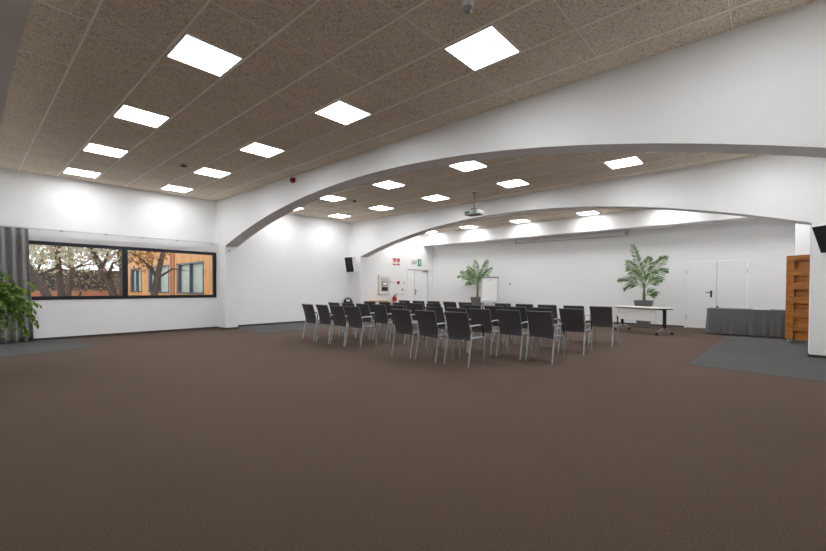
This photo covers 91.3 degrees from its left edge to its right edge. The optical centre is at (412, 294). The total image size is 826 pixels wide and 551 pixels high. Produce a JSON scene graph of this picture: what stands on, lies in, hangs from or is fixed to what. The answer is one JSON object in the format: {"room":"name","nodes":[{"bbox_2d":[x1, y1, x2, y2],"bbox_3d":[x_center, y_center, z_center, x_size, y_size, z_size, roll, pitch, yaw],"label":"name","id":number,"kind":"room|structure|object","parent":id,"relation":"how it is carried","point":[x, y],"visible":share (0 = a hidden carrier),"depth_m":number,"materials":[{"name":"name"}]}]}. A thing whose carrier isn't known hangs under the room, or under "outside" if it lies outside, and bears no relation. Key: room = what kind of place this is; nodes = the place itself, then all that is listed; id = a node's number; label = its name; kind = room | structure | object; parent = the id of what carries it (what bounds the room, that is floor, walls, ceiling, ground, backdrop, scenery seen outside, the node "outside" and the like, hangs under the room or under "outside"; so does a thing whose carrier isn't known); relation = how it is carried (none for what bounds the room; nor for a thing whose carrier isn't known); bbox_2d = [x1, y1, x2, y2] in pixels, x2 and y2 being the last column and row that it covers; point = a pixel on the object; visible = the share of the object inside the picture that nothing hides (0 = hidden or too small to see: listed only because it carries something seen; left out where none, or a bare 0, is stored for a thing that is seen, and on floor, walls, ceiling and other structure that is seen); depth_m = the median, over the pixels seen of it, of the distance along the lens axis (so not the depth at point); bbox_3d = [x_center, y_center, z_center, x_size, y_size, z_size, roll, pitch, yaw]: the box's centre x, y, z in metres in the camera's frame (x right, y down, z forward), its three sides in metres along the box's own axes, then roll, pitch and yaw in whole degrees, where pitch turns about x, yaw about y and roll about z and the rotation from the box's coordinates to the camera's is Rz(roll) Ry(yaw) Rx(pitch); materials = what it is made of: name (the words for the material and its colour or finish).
{"room":"conference room","nodes":[
{"label":"conference room","id":0,"kind":"room"},
{"bbox_2d":[0,0,31,129],"bbox_3d":[-4.200,-0.768,3.989,13.840,3.870,0.370,1,1,42],"label":"wall","id":1,"kind":"structure","parent":0,"point":[13,13],"depth_m":3.48,"materials":[{"name":"white paint"}]},
{"bbox_2d":[134,269,140,290],"bbox_3d":[-18.475,-1.006,27.176,2.600,1.600,0.020,1,1,42],"label":"blind","id":2,"kind":"object","parent":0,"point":[138,273],"depth_m":27.05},
{"bbox_2d":[152,266,167,291],"bbox_3d":[-15.066,-0.942,24.126,3.750,1.600,0.020,1,1,42],"label":"blind","id":3,"kind":"object","parent":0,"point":[163,286],"depth_m":23.78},
{"bbox_2d":[181,263,202,291],"bbox_3d":[-11.377,-0.873,20.826,3.650,1.600,0.020,1,1,42],"label":"blind","id":4,"kind":"object","parent":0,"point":[196,269],"depth_m":20.70,"materials":[{"name":"fabric"}]},
{"bbox_2d":[0,168,432,339],"bbox_3d":[-5.935,-0.919,12.613,0.250,3.870,20.500,1,1,42],"label":"wall","id":5,"kind":"structure","parent":0,"point":[295,260],"depth_m":11.58,"materials":[{"name":"white paint"}]},
{"bbox_2d":[0,224,217,243],"bbox_3d":[-7.940,-1.541,10.051,0.159,0.040,5.920,1,1,42],"label":"rail","id":6,"kind":"object","parent":5,"relation":"attached to","point":[60,230],"visible":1,"depth_m":10.07,"materials":[{"name":"white plastic"}]},
{"bbox_2d":[0,226,33,343],"bbox_3d":[-9.208,-0.216,8.546,0.170,2.556,1.700,1,1,42],"label":"curtain","id":7,"kind":"object","parent":6,"relation":"hanging from","point":[14,242],"visible":0.63,"depth_m":8.98,"materials":[{"name":"grey fabric"}]},
{"bbox_2d":[29,240,215,299],"bbox_3d":[-7.754,-0.573,10.616,0.312,1.400,4.890,1,1,42],"label":"window","id":8,"kind":"structure","parent":5,"relation":"in","point":[124,250],"depth_m":10.61,"materials":[{"name":"black metal"}]},
{"bbox_2d":[34,319,332,340],"bbox_3d":[-5.613,0.992,12.351,0.634,0.051,20.500,1,1,42],"label":"baseboard","id":9,"kind":"structure","parent":5,"relation":"attached to","point":[95,335],"depth_m":11.11,"materials":[{"name":"plastic"}]},
{"bbox_2d":[378,275,389,294],"bbox_3d":[-1.254,-0.442,17.610,0.079,0.840,0.670,1,1,42],"label":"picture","id":10,"kind":"object","parent":5,"relation":"attached to","point":[383,280],"visible":1,"depth_m":17.55,"materials":[{"name":"white plastic"}]},
{"bbox_2d":[392,258,399,265],"bbox_3d":[-0.753,-1.500,18.194,0.019,0.340,0.500,1,1,42],"label":"fire sign","id":11,"kind":"object","parent":5,"relation":"attached to","point":[395,261],"visible":1,"depth_m":18.20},
{"bbox_2d":[412,259,420,265],"bbox_3d":[0.173,-1.544,19.217,0.033,0.340,0.680,1,1,42],"label":"exit sign","id":12,"kind":"object","parent":5,"relation":"attached to","point":[414,262],"visible":1,"depth_m":19.27,"materials":[{"name":"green plastic"}]},
{"bbox_2d":[407,267,428,306],"bbox_3d":[0.161,-0.182,19.420,0.280,2.210,1.580,1,1,42],"label":"door","id":13,"kind":"structure","parent":5,"relation":"in","point":[417,279],"depth_m":19.34,"materials":[{"name":"grey plastic"}]},
{"bbox_2d":[295,152,748,221],"bbox_3d":[1.165,-2.781,9.943,13.840,0.006,3.956,1,1,42],"label":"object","id":14,"kind":"structure","parent":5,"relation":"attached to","point":[600,152],"depth_m":9.69,"materials":[{"name":"metal"}]},
{"bbox_2d":[426,209,637,233],"bbox_3d":[4.275,-2.828,13.418,13.840,0.006,3.956,1,1,42],"label":"trim","id":15,"kind":"structure","parent":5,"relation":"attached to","point":[574,209],"depth_m":15.05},
{"bbox_2d":[0,0,817,233],"bbox_3d":[-0.697,-2.816,7.899,14.290,0.120,20.900,1,1,42],"label":"ceiling","id":16,"kind":"structure","parent":0,"point":[328,28],"depth_m":5.12,"materials":[{"name":"brown wood"}]},
{"bbox_2d":[63,167,100,177],"bbox_3d":[-7.579,-2.797,9.245,0.600,0.012,0.600,1,1,42],"label":"recessed light","id":17,"kind":"object","parent":16,"relation":"in","point":[68,170],"visible":1,"depth_m":9.21,"materials":[{"name":"white"}]},
{"bbox_2d":[83,142,128,157],"bbox_3d":[-5.887,-2.765,7.731,0.600,0.012,0.600,1,1,42],"label":"recessed light","id":18,"kind":"object","parent":16,"relation":"in","point":[90,147],"visible":1,"depth_m":7.71,"materials":[{"name":"white"}]},
{"bbox_2d":[113,104,169,127],"bbox_3d":[-4.166,-2.733,6.191,0.600,0.012,0.600,1,1,42],"label":"recessed light","id":19,"kind":"object","parent":16,"relation":"in","point":[126,112],"visible":1,"depth_m":6.17,"materials":[{"name":"white"}]},
{"bbox_2d":[160,185,192,192],"bbox_3d":[-6.260,-2.817,10.704,0.600,0.012,0.600,1,1,42],"label":"recessed light","id":20,"kind":"object","parent":16,"relation":"in","point":[167,187],"visible":1,"depth_m":10.66,"materials":[{"name":"white"}]},
{"bbox_2d":[166,33,242,76],"bbox_3d":[-2.362,-2.699,4.578,0.600,0.012,0.600,1,1,42],"label":"recessed light","id":21,"kind":"object","parent":16,"relation":"in","point":[190,50],"visible":1,"depth_m":4.54,"materials":[{"name":"white"}]},
{"bbox_2d":[193,167,230,177],"bbox_3d":[-4.575,-2.785,9.197,0.600,0.012,0.600,1,1,42],"label":"recessed light","id":22,"kind":"object","parent":16,"relation":"in","point":[204,171],"visible":1,"depth_m":9.17,"materials":[{"name":"white"}]},
{"bbox_2d":[239,142,284,157],"bbox_3d":[-2.869,-2.753,7.670,0.600,0.012,0.600,1,1,42],"label":"recessed light","id":23,"kind":"object","parent":16,"relation":"in","point":[255,148],"visible":1,"depth_m":7.63,"materials":[{"name":"white"}]},
{"bbox_2d":[320,195,346,201],"bbox_3d":[-2.360,-2.821,11.777,0.600,0.012,0.600,1,1,42],"label":"recessed light","id":24,"kind":"object","parent":16,"relation":"in","point":[329,197],"visible":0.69,"depth_m":11.78,"materials":[{"name":"white"}]},
{"bbox_2d":[329,214,349,217],"bbox_3d":[-2.669,-2.870,14.656,0.600,0.012,0.600,1,1,42],"label":"recessed light","id":25,"kind":"object","parent":16,"relation":"in","point":[334,215],"visible":1,"depth_m":14.56,"materials":[{"name":"white"}]},
{"bbox_2d":[314,100,370,124],"bbox_3d":[-1.051,-2.719,6.043,0.600,0.012,0.600,1,1,42],"label":"recessed light","id":26,"kind":"object","parent":16,"relation":"in","point":[339,111],"visible":1,"depth_m":6.01,"materials":[{"name":"white"}]},
{"bbox_2d":[0,0,732,198],"bbox_3d":[-2.350,-2.725,5.801,12.989,0.003,4.835,1,1,42],"label":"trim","id":27,"kind":"structure","parent":16,"relation":"attached to","point":[35,0],"depth_m":5.17,"materials":[{"name":"metal"}]},
{"bbox_2d":[370,206,393,210],"bbox_3d":[-1.044,-2.840,13.203,0.600,0.012,0.600,1,1,42],"label":"recessed light","id":28,"kind":"object","parent":16,"relation":"in","point":[381,208],"visible":1,"depth_m":13.24,"materials":[{"name":"white"}]},
{"bbox_2d":[18,0,756,199],"bbox_3d":[-2.414,-2.727,5.944,13.840,0.006,3.956,1,1,42],"label":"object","id":29,"kind":"structure","parent":16,"relation":"attached to","point":[206,4],"depth_m":4.88,"materials":[{"name":"metal"}]},
{"bbox_2d":[372,180,404,188],"bbox_3d":[-0.617,-2.788,10.217,0.600,0.012,0.600,1,1,42],"label":"recessed light","id":30,"kind":"object","parent":16,"relation":"in","point":[388,184],"visible":1,"depth_m":10.17,"materials":[{"name":"white"}]},
{"bbox_2d":[422,195,449,200],"bbox_3d":[0.655,-2.808,11.682,0.600,0.012,0.600,1,1,42],"label":"recessed light","id":31,"kind":"object","parent":16,"relation":"in","point":[433,197],"visible":1,"depth_m":11.62,"materials":[{"name":"white"}]},
{"bbox_2d":[447,178,458,181],"bbox_3d":[0.962,-2.760,9.717,0.280,0.040,0.280,1,1,42],"label":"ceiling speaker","id":32,"kind":"object","parent":16,"relation":"attached to","point":[449,179],"visible":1,"depth_m":9.66,"materials":[{"name":"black plastic"}]},
{"bbox_2d":[461,0,473,13],"bbox_3d":[0.497,-2.630,3.680,0.110,0.100,0.110,1,1,42],"label":"smoke detector","id":33,"kind":"object","parent":16,"relation":"attached to","point":[467,5],"visible":1,"depth_m":3.65,"materials":[{"name":"white plastic"}]},
{"bbox_2d":[449,161,487,171],"bbox_3d":[1.179,-2.754,8.610,0.600,0.012,0.600,1,1,42],"label":"recessed light","id":34,"kind":"object","parent":16,"relation":"in","point":[466,166],"visible":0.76,"depth_m":8.64,"materials":[{"name":"white"}]},
{"bbox_2d":[464,192,483,216],"bbox_3d":[1.681,-2.495,11.066,0.450,0.609,0.376,1,1,42],"label":"ceiling projector","id":35,"kind":"object","parent":16,"relation":"hanging from","point":[473,212],"visible":1,"depth_m":10.99,"materials":[{"name":"grey plastic"}]},
{"bbox_2d":[444,24,519,70],"bbox_3d":[0.760,-2.685,4.423,0.600,0.012,0.600,1,1,42],"label":"recessed light","id":36,"kind":"object","parent":16,"relation":"in","point":[487,46],"visible":1,"depth_m":4.39,"materials":[{"name":"white"}]},
{"bbox_2d":[496,179,529,187],"bbox_3d":[2.488,-2.774,10.042,0.600,0.012,0.600,1,1,42],"label":"recessed light","id":37,"kind":"object","parent":16,"relation":"in","point":[517,182],"visible":1,"depth_m":10.03,"materials":[{"name":"white"}]},
{"bbox_2d":[511,219,529,222],"bbox_3d":[4.147,-2.862,15.629,0.600,0.012,0.600,1,1,42],"label":"recessed light","id":38,"kind":"object","parent":16,"relation":"in","point":[520,220],"visible":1,"depth_m":15.70,"materials":[{"name":"white"}]},
{"bbox_2d":[577,211,599,214],"bbox_3d":[6.039,-2.826,13.936,0.600,0.012,0.600,1,1,42],"label":"recessed light","id":39,"kind":"object","parent":16,"relation":"in","point":[587,212],"visible":1,"depth_m":13.98,"materials":[{"name":"white"}]},
{"bbox_2d":[604,156,643,168],"bbox_3d":[4.366,-2.738,8.362,0.600,0.012,0.600,1,1,42],"label":"recessed light","id":40,"kind":"object","parent":16,"relation":"in","point":[635,160],"visible":1,"depth_m":8.33,"materials":[{"name":"white"}]},
{"bbox_2d":[0,314,825,550],"bbox_3d":[-0.711,1.171,7.967,14.290,0.124,20.900,1,1,42],"label":"floor","id":41,"kind":"structure","parent":0,"point":[215,439],"depth_m":3.26,"materials":[{"name":"brown carpet"}]},
{"bbox_2d":[0,272,41,340],"bbox_3d":[-5.872,0.396,5.490,1.169,1.480,1.162,0,1,7],"label":"trailing plant","id":42,"kind":"object","parent":41,"relation":"on","point":[11,300],"visible":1,"depth_m":5.63,"materials":[{"name":"green plant"}]},
{"bbox_2d":[302,304,329,341],"bbox_3d":[-2.325,0.643,9.690,0.522,0.875,0.559,1,1,43],"label":"chair","id":43,"kind":"object","parent":41,"relation":"on","point":[310,314],"visible":0.78,"depth_m":9.52,"materials":[{"name":"grey fabric"}]},
{"bbox_2d":[316,304,344,343],"bbox_3d":[-1.905,0.651,9.332,0.522,0.875,0.559,1,1,44],"label":"chair","id":44,"kind":"object","parent":41,"relation":"on","point":[324,314],"visible":0.79,"depth_m":9.16,"materials":[{"name":"fabric"}]},
{"bbox_2d":[328,302,353,335],"bbox_3d":[-1.917,0.627,10.763,0.522,0.875,0.559,1,1,43],"label":"chair","id":45,"kind":"object","parent":41,"relation":"on","point":[329,303],"visible":0.23,"depth_m":10.61,"materials":[{"name":"black plastic"}]},
{"bbox_2d":[330,305,359,345],"bbox_3d":[-1.502,0.659,8.965,0.522,0.875,0.559,1,1,42],"label":"chair","id":46,"kind":"object","parent":41,"relation":"on","point":[338,313],"visible":0.83,"depth_m":8.79,"materials":[{"name":"fabric"}]},
{"bbox_2d":[343,298,352,303],"bbox_3d":[-2.529,0.539,15.771,0.388,0.872,0.372,1,1,42],"label":"waste bin","id":47,"kind":"object","parent":41,"relation":"on","point":[346,300],"visible":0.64,"depth_m":15.63,"materials":[{"name":"black plastic"}]},
{"bbox_2d":[342,303,367,337],"bbox_3d":[-1.496,0.634,10.413,0.522,0.875,0.559,1,1,40],"label":"chair","id":48,"kind":"object","parent":41,"relation":"on","point":[343,304],"visible":0.19,"depth_m":10.34,"materials":[{"name":"black plastic"}]},
{"bbox_2d":[344,306,376,348],"bbox_3d":[-1.111,0.666,8.589,0.522,0.875,0.559,1,1,42],"label":"chair","id":49,"kind":"object","parent":41,"relation":"on","point":[354,316],"visible":1,"depth_m":8.43,"materials":[{"name":"fabric"}]},
{"bbox_2d":[356,303,382,339],"bbox_3d":[-1.080,0.642,10.038,0.522,0.875,0.559,1,1,42],"label":"chair","id":50,"kind":"object","parent":41,"relation":"on","point":[364,308],"visible":0.73,"depth_m":9.84,"materials":[{"name":"fabric"}]},
{"bbox_2d":[364,301,386,330],"bbox_3d":[-1.087,0.613,11.735,0.522,0.875,0.559,1,1,43],"label":"chair","id":51,"kind":"object","parent":41,"relation":"on","point":[370,303],"visible":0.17,"depth_m":11.55,"materials":[{"name":"fabric"}]},
{"bbox_2d":[379,302,391,332],"bbox_3d":[-0.626,0.622,11.356,0.522,0.875,0.559,1,1,42],"label":"chair","id":52,"kind":"object","parent":41,"relation":"on","point":[387,304],"visible":0.39,"depth_m":11.13,"materials":[{"name":"fabric"}]},
{"bbox_2d":[372,304,400,341],"bbox_3d":[-0.640,0.650,9.666,0.522,0.875,0.559,1,1,44],"label":"chair","id":53,"kind":"object","parent":41,"relation":"on","point":[380,311],"visible":0.77,"depth_m":9.49,"materials":[{"name":"fabric"}]},
{"bbox_2d":[393,302,411,335],"bbox_3d":[-0.206,0.630,10.960,0.522,0.875,0.559,1,1,41],"label":"chair","id":54,"kind":"object","parent":41,"relation":"on","point":[394,303],"visible":0.21,"depth_m":10.73,"materials":[{"name":"black fabric"}]},
{"bbox_2d":[389,305,417,344],"bbox_3d":[-0.214,0.658,9.279,0.522,0.875,0.559,1,1,43],"label":"chair","id":55,"kind":"object","parent":41,"relation":"on","point":[390,306],"visible":0.41,"depth_m":9.22,"materials":[{"name":"fabric"}]},
{"bbox_2d":[399,300,411,316],"bbox_3d":[-0.116,0.598,12.857,0.522,0.875,0.559,1,1,42],"label":"chair","id":56,"kind":"object","parent":41,"relation":"on","point":[407,302],"visible":0.29,"depth_m":12.60,"materials":[{"name":"black fabric"}]},
{"bbox_2d":[391,309,427,358],"bbox_3d":[-0.064,0.689,7.490,0.522,0.875,0.559,1,1,44],"label":"chair","id":57,"kind":"object","parent":41,"relation":"on","point":[402,319],"visible":0.83,"depth_m":7.33,"materials":[{"name":"black fabric"}]},
{"bbox_2d":[409,303,423,337],"bbox_3d":[0.241,0.638,10.567,0.522,0.875,0.559,1,1,43],"label":"chair","id":58,"kind":"object","parent":41,"relation":"on","point":[414,306],"visible":0.38,"depth_m":10.43,"materials":[{"name":"black fabric"}]},
{"bbox_2d":[415,310,453,362],"bbox_3d":[0.373,0.697,7.101,0.559,0.875,0.522,-1,1,-45],"label":"chair","id":59,"kind":"object","parent":41,"relation":"on","point":[427,321],"visible":0.85,"depth_m":6.94,"materials":[{"name":"black fabric"}]},
{"bbox_2d":[426,303,445,338],"bbox_3d":[0.662,0.646,10.209,0.522,0.875,0.559,1,1,41],"label":"chair","id":60,"kind":"object","parent":41,"relation":"on","point":[427,304],"visible":0.21,"depth_m":9.97,"materials":[{"name":"fabric"}]},
{"bbox_2d":[425,306,457,349],"bbox_3d":[0.597,0.674,8.501,0.522,0.875,0.559,1,1,44],"label":"chair","id":61,"kind":"object","parent":41,"relation":"on","point":[439,312],"visible":0.52,"depth_m":8.27,"materials":[{"name":"black fabric"}]},
{"bbox_2d":[443,301,456,329],"bbox_3d":[1.202,0.622,11.716,0.522,0.875,0.559,1,1,43],"label":"chair","id":62,"kind":"object","parent":41,"relation":"on","point":[446,304],"visible":0.26,"depth_m":11.54,"materials":[{"name":"fabric"}]},
{"bbox_2d":[447,307,479,352],"bbox_3d":[1.010,0.682,8.141,0.522,0.875,0.559,1,1,40],"label":"chair","id":63,"kind":"object","parent":41,"relation":"on","point":[449,309],"visible":0.15,"depth_m":7.96,"materials":[{"name":"fabric"}]},
{"bbox_2d":[443,311,484,367],"bbox_3d":[0.850,0.706,6.693,0.522,0.875,0.559,1,1,42],"label":"chair","id":64,"kind":"object","parent":41,"relation":"on","point":[458,325],"visible":1,"depth_m":6.54,"materials":[{"name":"fabric"}]},
{"bbox_2d":[458,302,472,333],"bbox_3d":[1.603,0.630,11.348,0.522,0.875,0.559,1,1,41],"label":"chair","id":65,"kind":"object","parent":41,"relation":"on","point":[461,304],"visible":0.15,"depth_m":11.16,"materials":[{"name":"fabric"}]},
{"bbox_2d":[456,260,492,308],"bbox_3d":[2.725,-0.305,17.770,1.847,2.531,0.721,1,1,42],"label":"potted palm","id":66,"kind":"object","parent":41,"relation":"on","point":[475,300],"visible":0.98,"depth_m":17.73,"materials":[{"name":"green plant"}]},
{"bbox_2d":[463,305,491,341],"bbox_3d":[1.506,0.662,9.438,0.522,0.875,0.559,1,1,41],"label":"chair","id":67,"kind":"object","parent":41,"relation":"on","point":[467,307],"visible":0.2,"depth_m":9.31,"materials":[{"name":"black fabric"}]},
{"bbox_2d":[468,308,503,355],"bbox_3d":[1.405,0.689,7.781,0.522,0.875,0.559,1,1,41],"label":"chair","id":68,"kind":"object","parent":41,"relation":"on","point":[478,316],"visible":0.8,"depth_m":7.60,"materials":[{"name":"fabric"}]},
{"bbox_2d":[480,277,498,308],"bbox_3d":[3.254,0.107,16.917,0.780,1.745,0.519,1,1,38],"label":"flip chart","id":69,"kind":"object","parent":41,"relation":"on","point":[489,285],"visible":0.92,"depth_m":16.79,"materials":[{"name":"paper"}]},
{"bbox_2d":[484,305,513,345],"bbox_3d":[1.926,0.669,9.077,0.522,0.875,0.559,1,1,40],"label":"chair","id":70,"kind":"object","parent":41,"relation":"on","point":[494,316],"visible":0.34,"depth_m":8.92,"materials":[{"name":"black fabric"}]},
{"bbox_2d":[494,303,511,337],"bbox_3d":[2.467,0.646,10.569,0.522,0.875,0.559,1,1,42],"label":"chair","id":71,"kind":"object","parent":41,"relation":"on","point":[504,305],"visible":0.22,"depth_m":10.36,"materials":[{"name":"black fabric"}]},
{"bbox_2d":[496,309,532,359],"bbox_3d":[1.859,0.697,7.399,0.522,0.875,0.559,1,1,42],"label":"chair","id":72,"kind":"object","parent":41,"relation":"on","point":[510,323],"visible":0.87,"depth_m":7.24,"materials":[{"name":"black fabric"}]},
{"bbox_2d":[505,306,536,347],"bbox_3d":[2.342,0.677,8.716,0.522,0.875,0.559,1,1,43],"label":"chair","id":73,"kind":"object","parent":41,"relation":"on","point":[523,314],"visible":0.32,"depth_m":8.47,"materials":[{"name":"black fabric"}]},
{"bbox_2d":[515,304,533,339],"bbox_3d":[2.907,0.654,10.189,0.522,0.875,0.559,1,1,40],"label":"chair","id":74,"kind":"object","parent":41,"relation":"on","point":[528,307],"visible":0.11,"depth_m":9.94,"materials":[{"name":"black fabric"}]},
{"bbox_2d":[525,311,564,363],"bbox_3d":[2.293,0.706,7.006,0.522,0.875,0.559,1,1,44],"label":"chair","id":75,"kind":"object","parent":41,"relation":"on","point":[540,323],"visible":1,"depth_m":6.86,"materials":[{"name":"black fabric"}]},
{"bbox_2d":[531,307,562,348],"bbox_3d":[2.776,0.685,8.341,0.522,0.875,0.559,1,1,43],"label":"chair","id":76,"kind":"object","parent":41,"relation":"on","point":[533,308],"visible":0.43,"depth_m":8.11,"materials":[{"name":"black fabric"}]},
{"bbox_2d":[538,304,560,341],"bbox_3d":[3.340,0.663,9.782,0.522,0.875,0.559,1,1,41],"label":"chair","id":77,"kind":"object","parent":41,"relation":"on","point":[554,307],"visible":0.27,"depth_m":9.52,"materials":[{"name":"black fabric"}]},
{"bbox_2d":[558,308,591,354],"bbox_3d":[3.188,0.693,7.942,0.522,0.875,0.559,1,1,41],"label":"chair","id":78,"kind":"object","parent":41,"relation":"on","point":[573,320],"visible":0.96,"depth_m":7.78,"materials":[{"name":"black fabric"}]},
{"bbox_2d":[562,305,590,342],"bbox_3d":[3.798,0.671,9.350,0.522,0.875,0.559,1,1,41],"label":"chair","id":79,"kind":"object","parent":41,"relation":"on","point":[564,306],"visible":0.38,"depth_m":9.16,"materials":[{"name":"black fabric"}]},
{"bbox_2d":[588,306,617,346],"bbox_3d":[4.239,0.679,8.987,0.522,0.875,0.559,1,1,40],"label":"chair","id":80,"kind":"object","parent":41,"relation":"on","point":[601,316],"visible":0.94,"depth_m":8.83,"materials":[{"name":"black fabric"}]},
{"bbox_2d":[617,244,668,328],"bbox_3d":[7.283,-0.303,12.884,1.552,2.726,0.808,1,1,42],"label":"potted palm","id":81,"kind":"object","parent":41,"relation":"on","point":[640,324],"visible":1,"depth_m":12.93,"materials":[{"name":"green plant"}]},
{"bbox_2d":[612,305,675,335],"bbox_3d":[6.585,0.708,11.659,0.660,0.740,1.635,0,1,-17],"label":"table","id":82,"kind":"object","parent":41,"relation":"on","point":[641,313],"visible":0.97,"depth_m":11.38,"materials":[{"name":"white laminate"}]},
{"bbox_2d":[785,254,809,341],"bbox_3d":[9.056,0.102,9.135,0.150,2.045,1.050,0,1,-11],"label":"shelf","id":83,"kind":"object","parent":41,"relation":"on","point":[797,266],"depth_m":9.42,"materials":[{"name":"orange wood"}]},
{"bbox_3d":[9.132,0.742,11.002,1.700,0.705,0.640,1,1,42],"label":"buffet table","id":84,"kind":"object","parent":41,"relation":"on","visible":0},
{"bbox_2d":[705,308,784,337],"bbox_3d":[9.132,0.725,10.985,1.880,0.686,0.845,1,1,42],"label":"tablecloth","id":85,"kind":"object","parent":84,"relation":"on","point":[734,321],"visible":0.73,"depth_m":10.75,"materials":[{"name":"grey fabric"}]},
{"bbox_2d":[470,297,483,308],"bbox_3d":[2.843,0.526,17.768,0.460,0.870,0.460,1,1,42],"label":"planter","id":86,"kind":"object","parent":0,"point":[475,300],"depth_m":17.60,"materials":[{"name":"grey stone"}]},
{"bbox_2d":[216,0,825,329],"bbox_3d":[-0.729,-0.820,7.868,13.840,3.870,0.370,1,1,42],"label":"wall","id":87,"kind":"structure","parent":0,"point":[757,87],"depth_m":4.62,"materials":[{"name":"white paint"}]},
{"bbox_2d":[300,152,752,220],"bbox_3d":[1.129,-2.778,9.688,12.989,0.003,4.860,1,1,42],"label":"trim","id":88,"kind":"structure","parent":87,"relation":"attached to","point":[669,152],"depth_m":9.93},
{"bbox_2d":[350,155,825,355],"bbox_3d":[2.759,-0.873,11.765,13.840,3.870,0.370,1,1,42],"label":"wall","id":89,"kind":"structure","parent":0,"point":[792,189],"depth_m":8.62,"materials":[{"name":"white paint"}]},
{"bbox_2d":[345,256,356,271],"bbox_3d":[-2.340,-1.217,15.780,0.400,0.580,0.457,1,12,36],"label":"wall speaker","id":90,"kind":"object","parent":89,"relation":"attached to","point":[350,262],"visible":1,"depth_m":15.59,"materials":[{"name":"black plastic"}]},
{"bbox_2d":[812,222,825,252],"bbox_3d":[7.374,-1.048,7.016,0.420,0.500,0.364,-22,2,-3],"label":"wall speaker","id":91,"kind":"object","parent":89,"relation":"attached to","point":[819,230],"visible":1,"depth_m":7.09,"materials":[{"name":"black plastic"}]},
{"bbox_2d":[433,219,793,327],"bbox_3d":[6.216,-0.926,15.629,13.840,3.870,0.200,1,1,42],"label":"wall","id":92,"kind":"structure","parent":0,"point":[586,273],"depth_m":14.58,"materials":[{"name":"white paint"}]},
{"bbox_2d":[558,319,683,326],"bbox_3d":[5.862,0.975,15.828,13.100,0.050,0.014,1,1,42],"label":"baseboard","id":93,"kind":"structure","parent":92,"relation":"attached to","point":[558,319],"depth_m":13.72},
{"bbox_2d":[684,258,749,327],"bbox_3d":[9.448,-0.025,12.607,1.630,2.186,0.131,1,1,42],"label":"door","id":94,"kind":"structure","parent":92,"relation":"in","point":[711,283],"depth_m":12.65,"materials":[{"name":"white paint"}]},
{"bbox_2d":[423,209,810,254],"bbox_3d":[5.900,-0.921,15.274,13.840,3.870,0.750,1,1,42],"label":"wall","id":95,"kind":"structure","parent":0,"point":[641,219],"depth_m":14.35,"materials":[{"name":"white paint"}]},
{"bbox_2d":[515,230,627,243],"bbox_3d":[5.930,-2.207,15.611,4.270,0.170,0.178,1,1,42],"label":"projection screen","id":96,"kind":"object","parent":95,"relation":"attached to","point":[619,233],"visible":1,"depth_m":15.35,"materials":[{"name":"white plastic"}]},
{"bbox_2d":[634,300,652,328],"bbox_3d":[7.408,0.616,12.973,0.460,0.885,0.460,1,1,42],"label":"planter","id":97,"kind":"object","parent":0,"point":[640,324],"depth_m":12.84,"materials":[{"name":"grey stone"}]},
{"label":"outside","id":98,"kind":"structure","parent":0,"visible":0},
{"bbox_3d":[-29.449,0.770,33.075,62.030,0.130,70.000,1,1,42],"label":"ground","id":99,"kind":"structure","parent":98,"visible":0},
{"bbox_2d":[29,244,88,295],"bbox_3d":[-12.772,-0.845,13.227,2.758,3.970,3.578,1,1,42],"label":"tree","id":100,"kind":"object","parent":99,"relation":"on","point":[35,275],"visible":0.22,"depth_m":13.33,"materials":[{"name":"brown plant"}]},
{"bbox_2d":[29,245,104,295],"bbox_3d":[-12.870,-1.258,14.394,2.916,4.684,2.772,0,1,-26],"label":"tree","id":101,"kind":"object","parent":99,"relation":"on","point":[59,275],"visible":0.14,"depth_m":14.06,"materials":[{"name":"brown plant"}]},
{"bbox_2d":[30,246,116,295],"bbox_3d":[-14.622,-1.212,16.576,3.294,4.510,4.514,1,1,42],"label":"tree","id":102,"kind":"object","parent":99,"relation":"on","point":[68,288],"visible":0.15,"depth_m":16.86,"materials":[{"name":"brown plant"}]},
{"bbox_2d":[30,269,118,295],"bbox_3d":[-31.470,-0.350,18.965,0.600,2.570,30.300,1,1,42],"label":"building","id":103,"kind":"structure","parent":99,"relation":"on","point":[85,276],"depth_m":28.23,"materials":[{"name":"brick"},{"name":"glass"}]},
{"bbox_2d":[29,244,120,295],"bbox_3d":[-11.883,-1.108,14.383,4.050,4.625,3.324,0,1,-17],"label":"tree","id":104,"kind":"object","parent":99,"relation":"on","point":[105,275],"visible":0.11,"depth_m":14.43,"materials":[{"name":"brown plant"}]},
{"bbox_2d":[32,257,118,295],"bbox_3d":[-15.671,-0.422,18.872,2.164,2.843,3.652,1,1,42],"label":"tree","id":105,"kind":"object","parent":99,"relation":"on","point":[78,278],"visible":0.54,"depth_m":18.73,"materials":[{"name":"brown plant"}]},
{"bbox_2d":[85,248,134,295],"bbox_3d":[-10.762,-1.306,14.310,1.851,4.804,2.524,0,1,-21],"label":"tree","id":106,"kind":"object","parent":99,"relation":"on","point":[109,256],"visible":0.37,"depth_m":14.35,"materials":[{"name":"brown plant"}]},
{"bbox_2d":[117,250,186,294],"bbox_3d":[-10.416,-0.797,15.885,2.317,3.762,2.102,1,1,42],"label":"tree","id":107,"kind":"object","parent":99,"relation":"on","point":[157,274],"visible":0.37,"depth_m":15.72,"materials":[{"name":"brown plant"}]},
{"bbox_2d":[128,250,211,294],"bbox_3d":[-13.130,-1.539,22.265,22.500,4.970,0.900,1,1,42],"label":"building","id":108,"kind":"structure","parent":99,"relation":"on","point":[197,280],"depth_m":21.90,"materials":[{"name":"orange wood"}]},
{"bbox_3d":[4.546,-0.723,3.236,0.200,3.870,20.500,1,1,42],"label":"wall","id":109,"kind":"structure","parent":0,"visible":0},
{"bbox_2d":[807,352,825,357],"bbox_3d":[4.193,1.176,3.507,0.634,0.050,10.833,1,1,42],"label":"baseboard","id":110,"kind":"structure","parent":109,"relation":"attached to","point":[808,354],"depth_m":7.39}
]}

